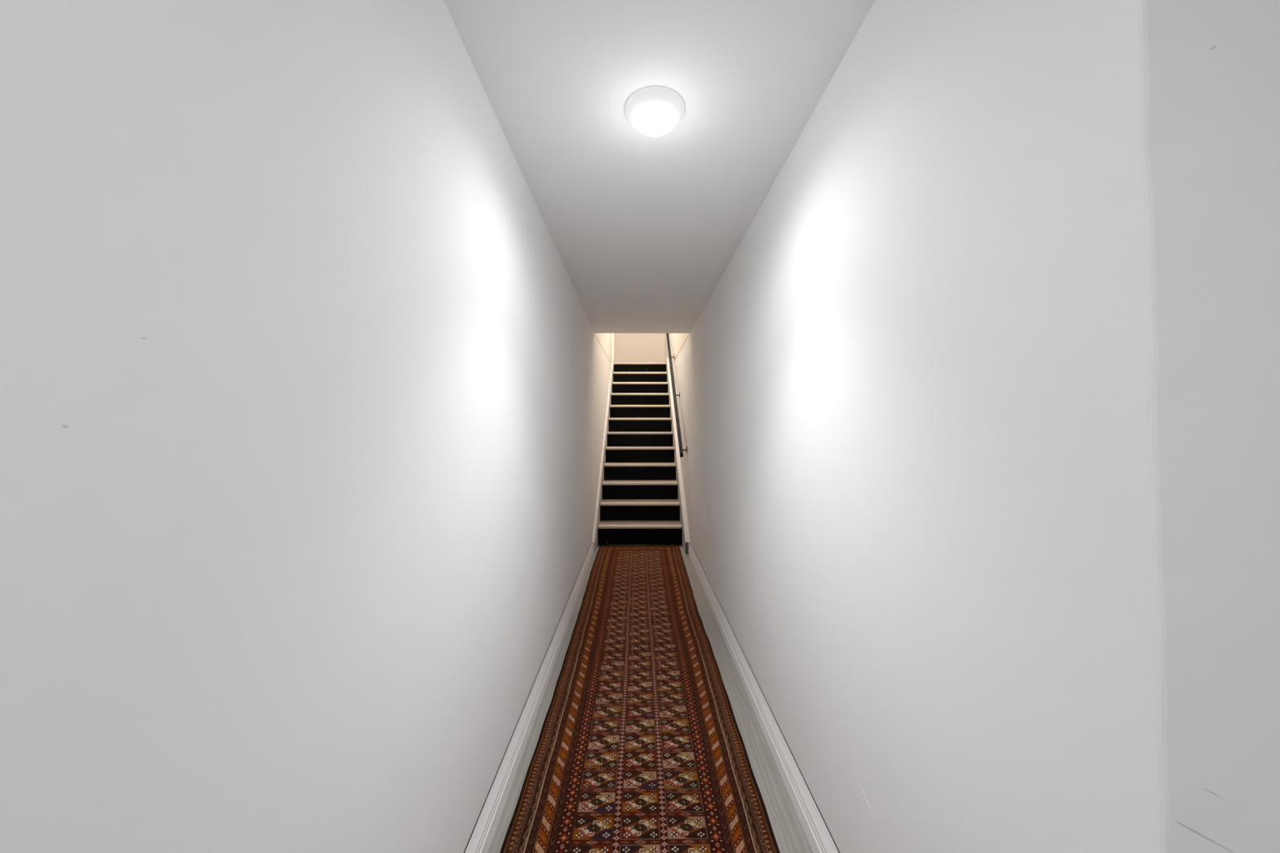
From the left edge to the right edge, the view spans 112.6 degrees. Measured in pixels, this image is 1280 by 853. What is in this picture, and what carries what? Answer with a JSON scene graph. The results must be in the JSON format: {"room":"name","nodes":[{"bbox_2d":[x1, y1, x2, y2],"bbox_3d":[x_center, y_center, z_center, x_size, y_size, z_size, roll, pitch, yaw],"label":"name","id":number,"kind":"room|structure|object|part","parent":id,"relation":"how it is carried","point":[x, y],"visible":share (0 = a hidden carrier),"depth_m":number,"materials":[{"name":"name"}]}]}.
{"room":"hallway","nodes":[
{"label":"hallway","id":0,"kind":"room"},
{"bbox_2d":[0,0,615,852],"bbox_3d":[-0.546,-1.188,3.712,0.155,4.950,10.000,0,-1,0],"label":"wall","id":1,"kind":"structure","parent":0,"point":[304,376],"depth_m":0.53,"materials":[{"name":"white paint"}]},
{"bbox_2d":[463,542,593,852],"bbox_3d":[-0.463,1.198,1.504,0.023,0.122,5.645,0,-1,0],"label":"baseboard","id":2,"kind":"structure","parent":1,"relation":"attached to","point":[482,833],"depth_m":1.62,"materials":[{"name":"white wood"}]},
{"bbox_2d":[611,333,613,358],"bbox_3d":[-0.478,-2.349,7.475,0.054,2.532,0.045,0,-1,0],"label":"trim","id":3,"kind":"structure","parent":1,"relation":"attached to","point":[612,334],"depth_m":7.44,"materials":[{"name":"white wood"}]},
{"bbox_2d":[615,333,664,362],"bbox_3d":[-0.026,-2.223,8.779,1.260,2.750,0.100,0,-1,0],"label":"wall","id":4,"kind":"structure","parent":0,"point":[629,347],"depth_m":8.72,"materials":[{"name":"beige paint"}]},
{"bbox_2d":[487,545,813,852],"bbox_3d":[0.412,1.305,1.986,2.050,0.080,6.800,0,-1,0],"label":"floor","id":5,"kind":"structure","parent":0,"point":[790,837],"depth_m":1.71,"materials":[{"name":"grey wood"}]},
{"bbox_2d":[499,541,780,852],"bbox_3d":[0.004,1.245,2.399,0.866,0.050,4.529,0,-1,0],"label":"runner rug","id":6,"kind":"object","parent":5,"relation":"on","point":[640,748],"visible":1,"depth_m":1.70,"materials":[{"name":"carpet"}]},
{"bbox_3d":[0.003,1.271,4.642,0.755,0.045,0.017,0,-1,1],"label":"cord","id":7,"kind":"part","parent":6,"relation":"part of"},
{"bbox_2d":[591,357,689,554],"bbox_3d":[0.003,0.048,6.027,1.006,2.538,3.367,0,-1,0],"label":"staircase","id":8,"kind":"structure","parent":5,"relation":"on","point":[641,495],"depth_m":5.46,"materials":[{"name":"grey wood"}]},
{"bbox_2d":[444,0,875,333],"bbox_3d":[0.415,-1.083,1.594,2.050,0.253,5.754,0,-1,0],"label":"ceiling","id":9,"kind":"structure","parent":0,"point":[644,229],"depth_m":1.36,"materials":[{"name":"paint"}]},
{"bbox_2d":[625,86,684,137],"bbox_3d":[0.046,-0.958,1.328,0.184,0.064,0.184,0,-1,0],"label":"ceiling light","id":10,"kind":"object","parent":9,"relation":"attached to","point":[651,111],"visible":1,"depth_m":1.28,"materials":[{"name":"white glass"}]},
{"bbox_2d":[635,106,673,137],"bbox_3d":[0.046,-0.940,1.327,0.119,0.028,0.119,0,-1,0],"label":"diffuser","id":11,"kind":"object","parent":10,"relation":"attached to","point":[651,121],"depth_m":1.30,"materials":[{"name":"white glass"}]},
{"bbox_2d":[664,0,1264,852],"bbox_3d":[0.565,-1.177,4.582,0.113,4.950,8.274,0,-1,0],"label":"wall","id":12,"kind":"structure","parent":0,"point":[963,408],"depth_m":0.64,"materials":[{"name":"white paint"}]},
{"bbox_2d":[666,333,687,457],"bbox_3d":[0.466,-0.876,6.082,0.089,2.449,2.965,0,-1,0],"label":"handrail","id":13,"kind":"object","parent":12,"relation":"attached to","point":[681,451],"visible":0.76,"depth_m":5.37,"materials":[{"name":"brown metal"}]},
{"bbox_2d":[688,542,839,852],"bbox_3d":[0.515,1.210,2.375,0.023,0.122,3.917,0,-1,0],"label":"baseboard","id":14,"kind":"structure","parent":12,"relation":"attached to","point":[820,840],"depth_m":1.61,"materials":[{"name":"white wood"}]},
{"bbox_2d":[1179,0,1279,852],"bbox_3d":[0.948,0.096,0.498,0.797,2.300,0.134,0,-1,0],"label":"wall","id":15,"kind":"structure","parent":0,"point":[1258,21],"depth_m":0.45,"materials":[{"name":"white paint"}]}
]}

